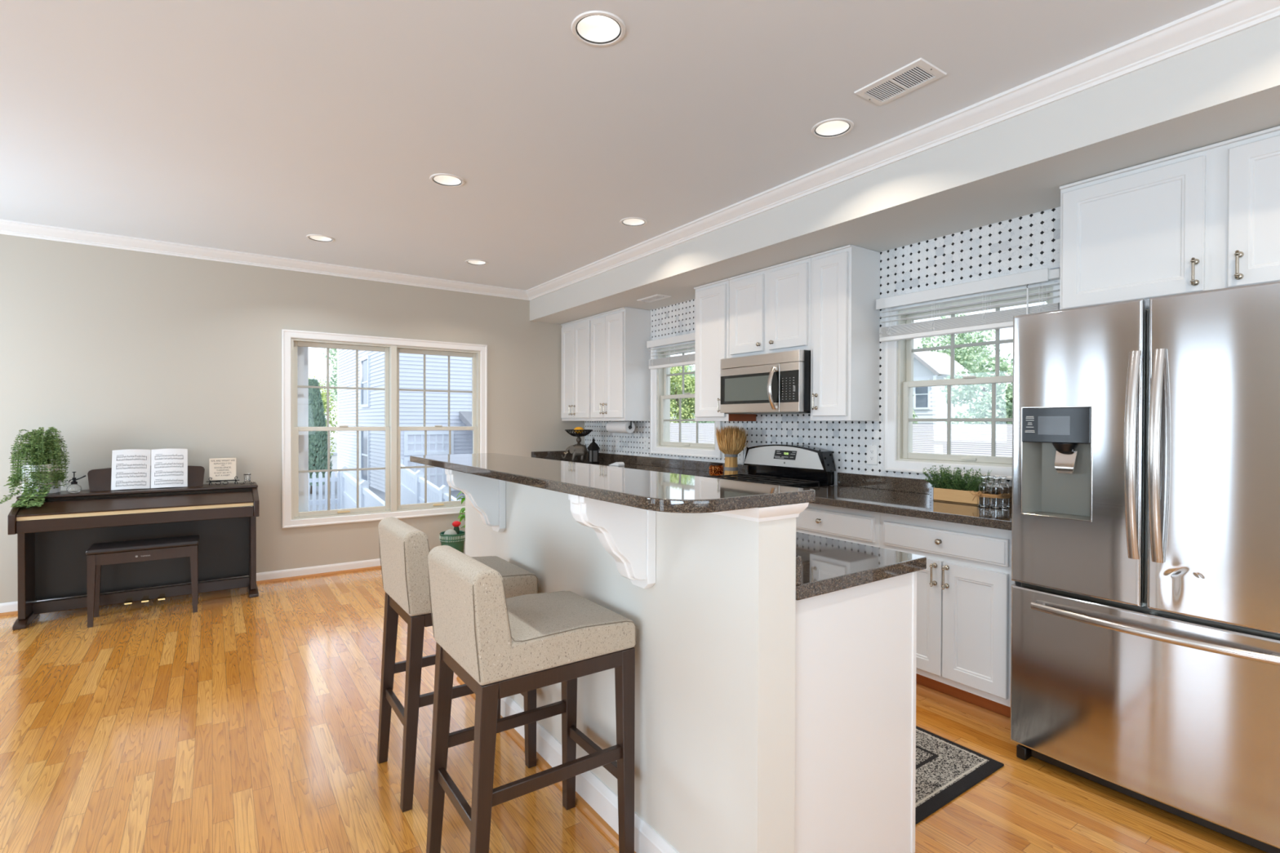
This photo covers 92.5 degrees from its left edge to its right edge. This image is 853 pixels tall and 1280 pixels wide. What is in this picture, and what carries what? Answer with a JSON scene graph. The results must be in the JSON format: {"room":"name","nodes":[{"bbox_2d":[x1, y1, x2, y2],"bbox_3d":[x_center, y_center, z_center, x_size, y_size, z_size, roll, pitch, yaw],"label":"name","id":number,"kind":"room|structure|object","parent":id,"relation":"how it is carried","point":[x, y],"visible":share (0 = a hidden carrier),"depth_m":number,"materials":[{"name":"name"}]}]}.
{"room":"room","nodes":[
{"label":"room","id":0,"kind":"room"},
{"bbox_2d":[0,234,584,603],"bbox_3d":[-3.090,-0.054,5.080,6.241,2.660,0.140,0,0,-35],"label":"wall","id":1,"kind":"structure","parent":0,"point":[108,348],"depth_m":4.78,"materials":[{"name":"beige paint"}]},
{"bbox_2d":[0,565,382,616],"bbox_3d":[-3.283,1.267,4.846,5.348,0.020,0.018,0,0,-35],"label":"trim","id":2,"kind":"structure","parent":1,"relation":"attached to","point":[5,614],"depth_m":5.17,"materials":[{"name":"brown wood"}]},
{"bbox_2d":[0,549,464,613],"bbox_3d":[-3.296,1.235,4.855,5.360,0.083,0.012,0,0,-35],"label":"baseboard","id":3,"kind":"structure","parent":1,"relation":"attached to","point":[6,606],"depth_m":5.12,"materials":[{"name":"white paint"}]},
{"bbox_2d":[0,218,528,300],"bbox_3d":[-3.295,-1.341,4.794,5.303,0.083,0.075,0,0,-35],"label":"trim","id":4,"kind":"structure","parent":1,"relation":"attached to","point":[11,228],"depth_m":4.85,"materials":[{"name":"white paint"}]},
{"bbox_2d":[281,328,487,528],"bbox_3d":[-2.283,0.018,5.631,1.761,1.647,0.164,0,0,-35],"label":"window","id":5,"kind":"structure","parent":1,"relation":"in","point":[478,353],"depth_m":5.53,"materials":[{"name":"white paint"}]},
{"bbox_2d":[525,0,1279,300],"bbox_3d":[1.367,-1.314,2.692,0.075,0.083,8.864,0,0,-35],"label":"trim","id":6,"kind":"structure","parent":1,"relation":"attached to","point":[1225,18],"depth_m":2.56,"materials":[{"name":"white paint"}]},
{"bbox_2d":[0,0,1223,290],"bbox_3d":[-0.505,-1.461,1.381,6.241,0.220,9.144,0,0,-35],"label":"ceiling","id":7,"kind":"structure","parent":0,"point":[255,126],"depth_m":2.60,"materials":[{"name":"paint"}]},
{"bbox_2d":[306,234,334,242],"bbox_3d":[-2.337,-1.418,4.479,0.185,0.092,0.185,0,0,-35],"label":"ceiling light","id":8,"kind":"object","parent":7,"relation":"attached to","point":[317,237],"visible":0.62,"depth_m":4.53,"materials":[{"name":"white plastic"}]},
{"bbox_2d":[430,173,464,186],"bbox_3d":[-1.068,-1.407,3.396,0.185,0.092,0.185,0,0,-35],"label":"ceiling light","id":9,"kind":"object","parent":7,"relation":"attached to","point":[445,180],"visible":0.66,"depth_m":3.45,"materials":[{"name":"white plastic"}]},
{"bbox_2d":[465,259,488,265],"bbox_3d":[-1.371,-1.420,5.143,0.185,0.092,0.185,0,0,-35],"label":"ceiling light","id":10,"kind":"object","parent":7,"relation":"attached to","point":[473,262],"visible":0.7,"depth_m":5.20,"materials":[{"name":"white plastic"}]},
{"bbox_2d":[571,10,626,46],"bbox_3d":[-0.141,-1.395,2.086,0.185,0.092,0.185,0,0,-35],"label":"ceiling light","id":11,"kind":"object","parent":7,"relation":"attached to","point":[593,28],"visible":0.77,"depth_m":2.14,"materials":[{"name":"white plastic"}]},
{"bbox_2d":[619,217,647,226],"bbox_3d":[-0.042,-1.409,4.095,0.185,0.092,0.185,0,0,-35],"label":"ceiling light","id":12,"kind":"object","parent":7,"relation":"attached to","point":[630,221],"visible":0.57,"depth_m":4.15,"materials":[{"name":"white plastic"}]},
{"bbox_2d":[811,118,853,137],"bbox_3d":[0.875,-1.398,2.784,0.185,0.092,0.185,0,0,-35],"label":"ceiling light","id":13,"kind":"object","parent":7,"relation":"attached to","point":[832,127],"visible":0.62,"depth_m":2.84,"materials":[{"name":"white plastic"}]},
{"bbox_2d":[853,57,946,106],"bbox_3d":[1.022,-1.349,2.413,0.178,0.010,0.287,0,0,-35],"label":"ceiling vent","id":14,"kind":"object","parent":7,"relation":"in","point":[919,73],"visible":1,"depth_m":2.40,"materials":[{"name":"white plastic"}]},
{"bbox_2d":[465,481,795,852],"bbox_3d":[-0.253,0.742,2.328,0.131,1.122,2.046,0,0,-35],"label":"wall","id":15,"kind":"structure","parent":0,"point":[714,737],"depth_m":1.64,"materials":[{"name":"white paint"}]},
{"bbox_2d":[444,468,506,532],"bbox_3d":[-0.718,0.322,2.662,0.246,0.287,0.100,0,0,-35],"label":"corbel","id":16,"kind":"object","parent":15,"relation":"attached to","point":[487,495],"visible":0.87,"depth_m":2.65,"materials":[{"name":"white paint"}]},
{"bbox_2d":[456,675,635,852],"bbox_3d":[-0.278,1.292,2.336,0.165,0.022,2.080,0,0,-35],"label":"trim","id":17,"kind":"structure","parent":15,"relation":"attached to","point":[585,808],"depth_m":2.08,"materials":[{"name":"brown wood"}]},
{"bbox_2d":[500,696,679,852],"bbox_3d":[-0.264,1.240,2.333,0.145,0.126,2.060,0,0,-35],"label":"baseboard","id":18,"kind":"structure","parent":15,"relation":"attached to","point":[593,791],"depth_m":2.04,"materials":[{"name":"white paint"}]},
{"bbox_2d":[568,493,656,588],"bbox_3d":[-0.082,0.330,1.752,0.246,0.287,0.100,0,0,-35],"label":"corbel","id":19,"kind":"object","parent":15,"relation":"attached to","point":[627,533],"visible":0.84,"depth_m":1.74,"materials":[{"name":"white paint"}]},
{"bbox_2d":[409,453,815,513],"bbox_3d":[-0.356,0.166,2.294,0.446,0.030,2.160,0,0,-35],"label":"countertop","id":20,"kind":"structure","parent":15,"relation":"on","point":[651,491],"depth_m":1.69,"materials":[{"name":"brown stone"}]},
{"bbox_2d":[709,502,808,522],"bbox_3d":[-0.245,0.200,2.315,0.175,0.037,2.068,0,0,-35],"label":"trim","id":21,"kind":"structure","parent":15,"relation":"attached to","point":[793,510],"depth_m":1.47,"materials":[{"name":"white paint"}]},
{"bbox_2d":[795,555,801,585],"bbox_3d":[-0.192,0.353,2.371,0.020,0.071,2.059,0,0,-35],"label":"backsplash","id":22,"kind":"structure","parent":15,"relation":"attached to","point":[798,558],"depth_m":1.53,"materials":[{"name":"brown stone"}]},
{"bbox_2d":[0,568,1266,852],"bbox_3d":[-0.484,1.369,1.360,6.561,0.120,9.364,0,0,-35],"label":"floor","id":23,"kind":"structure","parent":0,"point":[238,723],"depth_m":2.40,"materials":[{"name":"brown wood"}]},
{"bbox_2d":[7,465,259,630],"bbox_3d":[-3.478,0.783,4.329,1.318,0.995,0.520,0,0,-35],"label":"digital piano","id":24,"kind":"object","parent":23,"relation":"on","point":[54,538],"visible":0.92,"depth_m":4.29,"materials":[{"name":"laminate"}]},
{"bbox_2d":[0,426,70,507],"bbox_3d":[-3.982,0.256,3.989,0.307,0.513,0.442,0,0,-16],"label":"trailing plant","id":25,"kind":"object","parent":24,"relation":"on","point":[39,477],"visible":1,"depth_m":4.02,"materials":[{"name":"green plant"}]},
{"bbox_2d":[66,471,85,493],"bbox_3d":[-3.831,0.377,4.152,0.092,0.141,0.078,0,0,10],"label":"spray bottle","id":26,"kind":"object","parent":24,"relation":"on","point":[73,487],"visible":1,"depth_m":4.14,"materials":[{"name":"clear glass"}]},
{"bbox_2d":[111,448,187,490],"bbox_3d":[-3.526,0.303,4.410,0.428,0.281,0.087,0,0,-35],"label":"sheet music","id":27,"kind":"object","parent":24,"relation":"on","point":[131,468],"visible":1,"depth_m":4.40,"materials":[{"name":"white paper"}]},
{"bbox_2d":[205,475,239,484],"bbox_3d":[-3.201,0.385,4.699,0.210,0.119,0.090,0,0,-35],"label":"easel","id":28,"kind":"object","parent":24,"relation":"on","point":[235,480],"visible":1,"depth_m":4.67,"materials":[{"name":"black metal"}]},
{"bbox_2d":[208,457,235,480],"bbox_3d":[-3.193,0.326,4.687,0.170,0.166,0.033,0,0,-35],"label":"plaque","id":29,"kind":"object","parent":28,"relation":"on","point":[220,468],"visible":1,"depth_m":4.68,"materials":[{"name":"beige paper"}]},
{"bbox_2d":[240,473,254,484],"bbox_3d":[-3.027,0.403,4.721,0.077,0.085,0.077,0,0,-19],"label":"votive holder","id":30,"kind":"object","parent":24,"relation":"on","point":[246,476],"visible":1,"depth_m":4.70,"materials":[{"name":"clear glass"}]},
{"bbox_2d":[244,473,250,480],"bbox_3d":[-3.027,0.391,4.720,0.044,0.059,0.044,0,0,-35],"label":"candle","id":31,"kind":"object","parent":30,"relation":"on","point":[246,476],"depth_m":4.70,"materials":[{"name":"clear glass"}]},
{"bbox_2d":[85,534,199,627],"bbox_3d":[-3.366,1.034,4.174,0.585,0.494,0.285,0,0,-35],"label":"piano bench","id":32,"kind":"object","parent":23,"relation":"on","point":[99,554],"visible":1,"depth_m":4.09,"materials":[{"name":"brown wood"}]},
{"bbox_2d":[85,534,199,555],"bbox_3d":[-3.366,0.803,4.173,0.585,0.032,0.285,0,0,-35],"label":"cushion","id":33,"kind":"object","parent":32,"relation":"on","point":[187,542],"depth_m":4.10,"materials":[{"name":"black leather"}]},
{"bbox_2d":[439,520,465,553],"bbox_3d":[-1.693,1.065,5.537,0.231,0.422,0.230,0,0,-6],"label":"cactus pot","id":34,"kind":"object","parent":23,"relation":"on","point":[455,538],"visible":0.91,"depth_m":5.46,"materials":[{"name":"green ceramic"}]},
{"bbox_2d":[377,516,537,812],"bbox_3d":[-0.707,0.828,2.365,0.501,0.946,0.391,0,0,-35],"label":"bar stool","id":35,"kind":"object","parent":23,"relation":"on","point":[404,548],"visible":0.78,"depth_m":2.18,"materials":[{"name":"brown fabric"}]},
{"bbox_2d":[456,491,465,554],"bbox_3d":[-1.577,0.880,5.769,0.240,0.789,0.342,0,0,11],"label":"leafy plant","id":36,"kind":"object","parent":23,"relation":"on","point":[462,509],"visible":0.06,"depth_m":5.68,"materials":[{"name":"green plant"}]},
{"bbox_2d":[426,545,636,852],"bbox_3d":[-0.326,0.833,1.821,0.501,0.946,0.391,0,0,-35],"label":"bar stool","id":37,"kind":"object","parent":23,"relation":"on","point":[500,646],"visible":1,"depth_m":1.71,"materials":[{"name":"brown fabric"}]},
{"bbox_2d":[705,444,835,488],"bbox_3d":[0.780,0.699,4.103,0.692,1.147,0.746,0,0,-35],"label":"range","id":38,"kind":"object","parent":23,"relation":"on","point":[801,466],"visible":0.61,"depth_m":4.15,"materials":[{"name":"silver metal"}]},
{"bbox_2d":[734,477,825,488],"bbox_3d":[0.789,0.389,4.106,0.600,0.016,0.746,0,0,-35],"label":"cooktop","id":39,"kind":"object","parent":38,"relation":"in","point":[821,483],"depth_m":3.98,"materials":[{"name":"black ceramic"}]},
{"bbox_2d":[795,502,879,547],"bbox_3d":[1.231,0.860,3.535,0.654,0.876,0.697,0,0,-35],"label":"drawer","id":40,"kind":"object","parent":23,"relation":"on","point":[845,524],"visible":0.16,"depth_m":3.27,"materials":[{"name":"white paint"}]},
{"bbox_2d":[806,472,1012,530],"bbox_3d":[1.422,0.364,3.254,0.660,0.120,1.367,0,0,-35],"label":"countertop","id":41,"kind":"structure","parent":40,"relation":"on","point":[896,495],"depth_m":3.19,"materials":[{"name":"brown stone"}]},
{"bbox_2d":[922,465,991,505],"bbox_3d":[1.631,0.294,3.146,0.193,0.186,0.342,0,1,-38],"label":"planter box","id":42,"kind":"object","parent":41,"relation":"on","point":[954,491],"visible":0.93,"depth_m":3.13,"materials":[{"name":"brown wood"}]},
{"bbox_2d":[977,475,990,507],"bbox_3d":[1.664,0.314,2.961,0.052,0.150,0.052,0,0,-35],"label":"glass bottle","id":43,"kind":"object","parent":41,"relation":"on","point":[984,487],"visible":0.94,"depth_m":2.94,"materials":[{"name":"clear glass"}]},
{"bbox_2d":[969,490,1010,501],"bbox_3d":[1.694,0.335,2.955,0.130,0.051,0.141,0,0,-35],"label":"twine","id":44,"kind":"object","parent":43,"relation":"attached to","point":[977,494],"visible":0.81,"depth_m":2.92,"materials":[{"name":"brown fabric"}]},
{"bbox_2d":[986,475,995,485],"bbox_3d":[1.712,0.314,2.985,0.052,0.150,0.052,0,0,-35],"label":"glass bottle","id":45,"kind":"object","parent":41,"relation":"on","point":[990,482],"visible":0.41,"depth_m":2.97,"materials":[{"name":"white"}]},
{"bbox_2d":[989,476,1002,508],"bbox_3d":[1.697,0.315,2.918,0.052,0.150,0.052,0,0,-35],"label":"glass bottle","id":46,"kind":"object","parent":41,"relation":"on","point":[995,488],"visible":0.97,"depth_m":2.90,"materials":[{"name":"clear glass"}]},
{"bbox_2d":[999,475,1008,508],"bbox_3d":[1.744,0.315,2.942,0.052,0.150,0.052,0,0,-35],"label":"glass bottle","id":47,"kind":"object","parent":41,"relation":"on","point":[1005,486],"visible":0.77,"depth_m":2.92,"materials":[{"name":"clear glass"}]},
{"bbox_2d":[794,571,916,852],"bbox_3d":[0.035,0.864,2.523,0.564,0.876,2.038,0,0,-35],"label":"base cabinet","id":48,"kind":"object","parent":23,"relation":"on","point":[855,647],"visible":0.23,"depth_m":1.70,"materials":[{"name":"white paint"}]},
{"bbox_2d":[795,532,926,600],"bbox_3d":[0.043,0.371,2.534,0.591,0.109,2.061,0,0,-35],"label":"countertop","id":49,"kind":"structure","parent":48,"relation":"on","point":[824,565],"depth_m":1.77,"materials":[{"name":"brown stone"}]},
{"bbox_2d":[880,512,1021,729],"bbox_3d":[1.613,0.865,2.989,0.654,0.876,0.635,0,0,-35],"label":"base cabinet","id":50,"kind":"object","parent":23,"relation":"on","point":[964,589],"visible":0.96,"depth_m":2.75,"materials":[{"name":"white paint"}]},
{"bbox_2d":[915,725,1004,824],"bbox_3d":[0.715,1.297,2.792,0.627,0.009,1.503,0,0,-35],"label":"kitchen rug","id":51,"kind":"object","parent":23,"relation":"on","point":[945,769],"visible":0.24,"depth_m":2.31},
{"bbox_2d":[1010,280,1279,852],"bbox_3d":[1.975,0.436,2.253,0.821,1.745,0.848,0,0,-35],"label":"refrigerator","id":52,"kind":"object","parent":23,"relation":"on","point":[1145,624],"visible":1,"depth_m":2.02,"materials":[{"name":"grey metal"}]},
{"bbox_3d":[-0.120,0.843,5.465,0.653,0.876,0.879,0,0,-35],"label":"base cabinet","id":53,"kind":"object","parent":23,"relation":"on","visible":0},
{"bbox_2d":[531,450,748,477],"bbox_3d":[-0.141,0.338,5.488,0.660,0.134,2.577,0,0,-35],"label":"countertop","id":54,"kind":"structure","parent":53,"relation":"on","point":[686,467],"depth_m":5.60,"materials":[{"name":"brown stone"}]},
{"bbox_2d":[561,429,592,461],"bbox_3d":[-0.616,0.189,6.167,0.282,0.316,0.282,0,1,-39],"label":"bowl","id":55,"kind":"object","parent":54,"relation":"on","point":[577,450],"visible":0.99,"depth_m":6.13,"materials":[{"name":"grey metal"}]},
{"bbox_2d":[573,426,583,433],"bbox_3d":[-0.616,0.037,6.166,0.090,0.068,0.132,0,0,-35],"label":"fruit","id":56,"kind":"object","parent":55,"relation":"in","point":[576,428],"visible":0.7,"depth_m":6.12,"materials":[{"name":"orange food"}]},
{"bbox_2d":[575,444,582,452],"bbox_3d":[-0.608,0.221,6.179,0.069,0.078,0.116,0,0,2],"label":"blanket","id":57,"kind":"object","parent":55,"relation":"on","point":[579,448],"depth_m":6.13,"materials":[{"name":"grey metal"}]},
{"bbox_2d":[586,436,599,462],"bbox_3d":[-0.462,0.232,6.086,0.096,0.258,0.096,0,0,-35],"label":"lantern","id":58,"kind":"object","parent":54,"relation":"on","point":[593,449],"visible":1,"depth_m":6.06,"materials":[{"name":"black metal"}]},
{"bbox_2d":[608,462,624,466],"bbox_3d":[-0.222,0.347,5.717,0.070,0.036,0.178,0,0,-35],"label":"dish","id":59,"kind":"object","parent":54,"relation":"on","point":[616,464],"visible":1,"depth_m":5.66,"materials":[{"name":"white ceramic"}]},
{"bbox_2d":[709,462,723,475],"bbox_3d":[0.580,0.327,4.650,0.109,0.093,0.110,0,0,-35],"label":"candle jar","id":60,"kind":"object","parent":54,"relation":"on","point":[715,468],"visible":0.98,"depth_m":4.61,"materials":[{"name":"orange glass"}]},
{"bbox_2d":[715,425,748,476],"bbox_3d":[0.682,0.183,4.555,0.244,0.383,0.244,0,0,2],"label":"sheaf","id":61,"kind":"object","parent":54,"relation":"on","point":[731,441],"visible":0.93,"depth_m":4.51,"materials":[{"name":"brown plant"}]},
{"bbox_2d":[584,206,1060,486],"bbox_3d":[2.030,-0.027,3.083,0.140,2.660,9.004,0,0,-35],"label":"wall","id":62,"kind":"structure","parent":0,"point":[1032,242],"depth_m":3.71,"materials":[{"name":"white tile"}]},
{"bbox_2d":[560,316,591,421],"bbox_3d":[-0.567,-0.575,6.372,0.341,1.033,0.624,0,0,-35],"label":"upper cabinet","id":63,"kind":"object","parent":62,"relation":"attached to","point":[575,373],"visible":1,"depth_m":6.27,"materials":[{"name":"white paint"}]},
{"bbox_2d":[615,436,619,448],"bbox_3d":[-0.233,0.163,6.185,0.012,0.120,0.072,0,0,-35],"label":"wall plate","id":64,"kind":"object","parent":62,"relation":"attached to","point":[617,438],"visible":1,"depth_m":6.18,"materials":[{"name":"white plastic"}]},
{"bbox_2d":[590,306,650,421],"bbox_3d":[-0.216,-0.571,5.871,0.341,1.033,0.598,0,0,-35],"label":"upper cabinet","id":65,"kind":"object","parent":62,"relation":"attached to","point":[620,371],"visible":1,"depth_m":5.68,"materials":[{"name":"white paint"}]},
{"bbox_2d":[605,421,635,433],"bbox_3d":[-0.189,0.004,5.852,0.110,0.115,0.372,0,0,-35],"label":"paper towel roll","id":66,"kind":"object","parent":65,"relation":"attached to","point":[628,427],"visible":0.97,"depth_m":5.77,"materials":[{"name":"white paper"}]},
{"bbox_2d":[643,437,648,449],"bbox_3d":[0.053,0.161,5.781,0.008,0.120,0.072,0,0,-35],"label":"wall plate","id":67,"kind":"object","parent":62,"relation":"attached to","point":[645,439],"visible":1,"depth_m":5.77,"materials":[{"name":"white plastic"}]},
{"bbox_2d":[586,453,748,474],"bbox_3d":[0.128,0.325,5.663,0.020,0.082,2.557,0,0,-35],"label":"backsplash","id":68,"kind":"structure","parent":62,"relation":"attached to","point":[697,465],"depth_m":5.52,"materials":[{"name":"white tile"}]},
{"bbox_2d":[650,340,722,458],"bbox_3d":[0.436,-0.257,5.340,0.164,1.020,0.955,0,0,-35],"label":"window","id":69,"kind":"structure","parent":62,"relation":"in","point":[660,397],"depth_m":5.62,"materials":[{"name":"white paint"}]},
{"bbox_2d":[646,332,695,369],"bbox_3d":[0.352,-0.640,5.283,0.064,0.286,0.927,0,0,-35],"label":"window blind","id":70,"kind":"object","parent":69,"relation":"attached to","point":[687,359],"visible":0.56,"depth_m":5.36,"materials":[{"name":"white plastic"}]},
{"bbox_2d":[693,278,755,421],"bbox_3d":[0.628,-0.559,4.665,0.341,1.036,0.382,0,0,-35],"label":"upper cabinet","id":71,"kind":"object","parent":62,"relation":"attached to","point":[712,300],"visible":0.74,"depth_m":4.58,"materials":[{"name":"white paint"}]},
{"bbox_2d":[737,449,743,462],"bbox_3d":[0.773,0.223,4.748,0.012,0.120,0.072,0,0,-35],"label":"wall plate","id":72,"kind":"object","parent":62,"relation":"attached to","point":[740,455],"visible":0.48,"depth_m":4.74,"materials":[{"name":"white plastic"}]},
{"bbox_2d":[728,255,811,358],"bbox_3d":[0.955,-0.777,4.207,0.328,0.590,0.739,0,0,-35],"label":"upper cabinet","id":73,"kind":"object","parent":62,"relation":"attached to","point":[770,307],"visible":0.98,"depth_m":4.08,"materials":[{"name":"white paint"}]},
{"bbox_2d":[720,349,810,414],"bbox_3d":[0.912,-0.284,4.173,0.439,0.393,0.720,0,0,-35],"label":"microwave","id":74,"kind":"object","parent":73,"relation":"attached to","point":[774,383],"visible":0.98,"depth_m":4.01,"materials":[{"name":"silver metal"}]},
{"bbox_2d":[809,244,879,421],"bbox_3d":[1.246,-0.552,3.780,0.341,1.033,0.296,0,0,-35],"label":"upper cabinet","id":75,"kind":"object","parent":62,"relation":"attached to","point":[845,319],"visible":1,"depth_m":3.68,"materials":[{"name":"white paint"}]},
{"bbox_2d":[866,444,877,465],"bbox_3d":[1.440,0.177,3.798,0.008,0.120,0.072,0,0,-35],"label":"wall plate","id":76,"kind":"object","parent":62,"relation":"attached to","point":[872,451],"visible":1,"depth_m":3.79,"materials":[{"name":"white plastic"}]},
{"bbox_2d":[837,472,1012,502],"bbox_3d":[1.685,0.345,3.438,0.020,0.082,1.367,0,0,-35],"label":"backsplash","id":77,"kind":"structure","parent":62,"relation":"attached to","point":[875,482],"depth_m":3.70,"materials":[{"name":"brown stone"}]},
{"bbox_2d":[883,279,1059,479],"bbox_3d":[1.823,-0.239,3.357,0.164,1.020,0.975,0,0,-35],"label":"window","id":78,"kind":"structure","parent":62,"relation":"in","point":[897,424],"depth_m":3.50,"materials":[{"name":"white paint"}]},
{"bbox_2d":[875,266,1060,342],"bbox_3d":[1.730,-0.622,3.313,0.064,0.286,0.984,0,0,-35],"label":"window blind","id":79,"kind":"object","parent":78,"relation":"attached to","point":[1001,319],"visible":0.84,"depth_m":3.26,"materials":[{"name":"white plastic"}]},
{"bbox_2d":[1059,125,1279,309],"bbox_3d":[2.217,-0.769,2.393,0.341,0.575,0.930,0,0,-35],"label":"upper cabinet","id":80,"kind":"object","parent":62,"relation":"attached to","point":[1205,218],"visible":0.98,"depth_m":2.37,"materials":[{"name":"white paint"}]},
{"bbox_2d":[529,16,1279,324],"bbox_3d":[1.667,-1.209,2.903,0.658,0.294,8.864,0,0,-35],"label":"soffit","id":81,"kind":"structure","parent":0,"point":[1226,88],"depth_m":2.72,"materials":[{"name":"paint"}]},
{"bbox_2d":[636,293,671,302],"bbox_3d":[0.115,-1.077,5.161,0.140,0.010,0.300,0,0,-35],"label":"ceiling vent","id":82,"kind":"object","parent":81,"relation":"in","point":[655,297],"visible":1,"depth_m":5.14,"materials":[{"name":"white plastic"}]},
{"label":"outside","id":83,"kind":"structure","parent":0,"visible":0},
{"bbox_2d":[309,437,465,511],"bbox_3d":[-6.633,1.300,35.650,90.000,0.200,53.995,0,0,-35],"label":"ground","id":84,"kind":"structure","parent":83,"point":[381,495],"depth_m":12.83,"materials":[{"name":"grey"}]},
{"bbox_2d":[297,346,304,511],"bbox_3d":[-4.916,-3.956,5.316,3.255,10.750,2.395,0,0,-35],"label":"wall","id":85,"kind":"structure","parent":84,"relation":"on","point":[300,349],"depth_m":5.28,"materials":[{"name":"white plastic"}]},
{"bbox_2d":[303,346,308,511],"bbox_3d":[-2.965,-0.951,5.417,0.044,4.750,0.090,0,0,-35],"label":"trim","id":86,"kind":"structure","parent":85,"relation":"attached to","point":[305,348],"depth_m":5.39,"materials":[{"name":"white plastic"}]},
{"bbox_2d":[308,377,333,493],"bbox_3d":[-6.645,0.192,12.435,0.812,2.352,0.811,0,0,6],"label":"conifer","id":87,"kind":"object","parent":84,"relation":"on","point":[317,440],"visible":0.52,"depth_m":12.30,"materials":[{"name":"green plant"}]},
{"bbox_2d":[308,374,337,455],"bbox_3d":[-13.652,0.053,25.292,2.967,4.418,2.043,0,0,8],"label":"deciduous tree","id":88,"kind":"object","parent":84,"relation":"on","point":[323,397],"visible":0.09,"depth_m":25.27,"materials":[{"name":"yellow plant"}]},
{"bbox_2d":[308,471,340,511],"bbox_3d":[-5.151,1.019,9.477,0.980,0.660,0.060,0,0,-35],"label":"picket fence","id":89,"kind":"object","parent":84,"relation":"on","point":[320,501],"visible":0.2,"depth_m":9.59,"materials":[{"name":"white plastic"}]},
{"bbox_2d":[321,347,337,401],"bbox_3d":[-10.429,-1.794,23.049,3.011,6.166,2.873,0,0,-35],"label":"deciduous tree","id":90,"kind":"object","parent":84,"relation":"on","point":[335,354],"visible":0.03,"depth_m":22.58,"materials":[{"name":"green plant"}]},
{"bbox_2d":[340,465,385,509],"bbox_3d":[-3.802,1.015,8.437,0.120,0.770,3.190,0,0,-35],"label":"fence","id":91,"kind":"object","parent":84,"relation":"on","point":[367,498],"visible":0.43,"depth_m":8.94,"materials":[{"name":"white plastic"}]},
{"bbox_2d":[337,349,472,492],"bbox_3d":[-4.662,-3.319,15.688,5.240,9.370,8.100,0,0,-35],"label":"neighbor house","id":92,"kind":"structure","parent":84,"relation":"on","point":[371,363],"depth_m":13.09,"materials":[{"name":"white plastic"}]},
{"bbox_2d":[400,458,458,504],"bbox_3d":[-3.044,0.974,8.924,0.120,0.850,3.820,0,0,-35],"label":"fence","id":93,"kind":"object","parent":84,"relation":"on","point":[412,483],"visible":0.41,"depth_m":9.37,"materials":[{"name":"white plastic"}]},
{"bbox_2d":[670,364,694,422],"bbox_3d":[1.959,-0.048,31.741,3.043,6.716,3.191,0,0,2],"label":"deciduous tree","id":94,"kind":"object","parent":84,"relation":"on","point":[688,404],"visible":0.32,"depth_m":31.25,"materials":[{"name":"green plant"}]},
{"bbox_2d":[671,364,694,419],"bbox_3d":[3.095,-0.547,39.646,3.636,7.613,3.887,0,1,37],"label":"deciduous tree","id":95,"kind":"object","parent":84,"relation":"on","point":[690,366],"visible":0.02,"depth_m":39.33,"materials":[{"name":"green plant"}]},
{"bbox_2d":[684,413,714,422],"bbox_3d":[3.653,0.296,29.231,3.401,6.072,3.496,0,0,-16],"label":"deciduous tree","id":96,"kind":"object","parent":84,"relation":"on","point":[692,413],"visible":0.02,"depth_m":28.70,"materials":[{"name":"green plant"}]},
{"bbox_2d":[912,395,918,423],"bbox_3d":[8.989,0.969,21.298,2.211,4.862,2.082,0,0,-21],"label":"deciduous tree","id":97,"kind":"object","parent":84,"relation":"on","point":[913,412],"visible":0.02,"depth_m":20.74,"materials":[{"name":"green plant"}]},
{"bbox_2d":[912,351,971,423],"bbox_3d":[11.290,0.203,24.072,2.700,6.350,2.500,0,0,-35],"label":"house","id":98,"kind":"structure","parent":84,"relation":"on","point":[928,402],"depth_m":23.07,"materials":[{"name":"white plastic"}]},
{"bbox_2d":[916,312,995,414],"bbox_3d":[15.528,-1.203,29.970,4.533,9.131,4.083,0,0,-3],"label":"deciduous tree","id":99,"kind":"object","parent":84,"relation":"on","point":[963,354],"visible":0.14,"depth_m":29.22,"materials":[{"name":"green plant"}]},
{"bbox_2d":[939,346,1013,424],"bbox_3d":[11.114,0.445,19.503,2.888,5.950,3.014,0,0,26],"label":"deciduous tree","id":100,"kind":"object","parent":84,"relation":"on","point":[983,409],"visible":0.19,"depth_m":19.25,"materials":[{"name":"green plant"}]},
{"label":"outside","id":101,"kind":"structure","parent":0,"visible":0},
{"bbox_3d":[19.162,2.653,-1.213,90.000,2.250,36.004,0,0,-35],"label":"ground","id":102,"kind":"structure","parent":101,"visible":0},
{"bbox_2d":[670,422,1012,457],"bbox_3d":[4.300,1.671,15.839,10.000,3.496,27.000,0,0,-35],"label":"fence","id":103,"kind":"object","parent":102,"relation":"on","point":[969,439],"visible":0.02,"depth_m":13.95,"materials":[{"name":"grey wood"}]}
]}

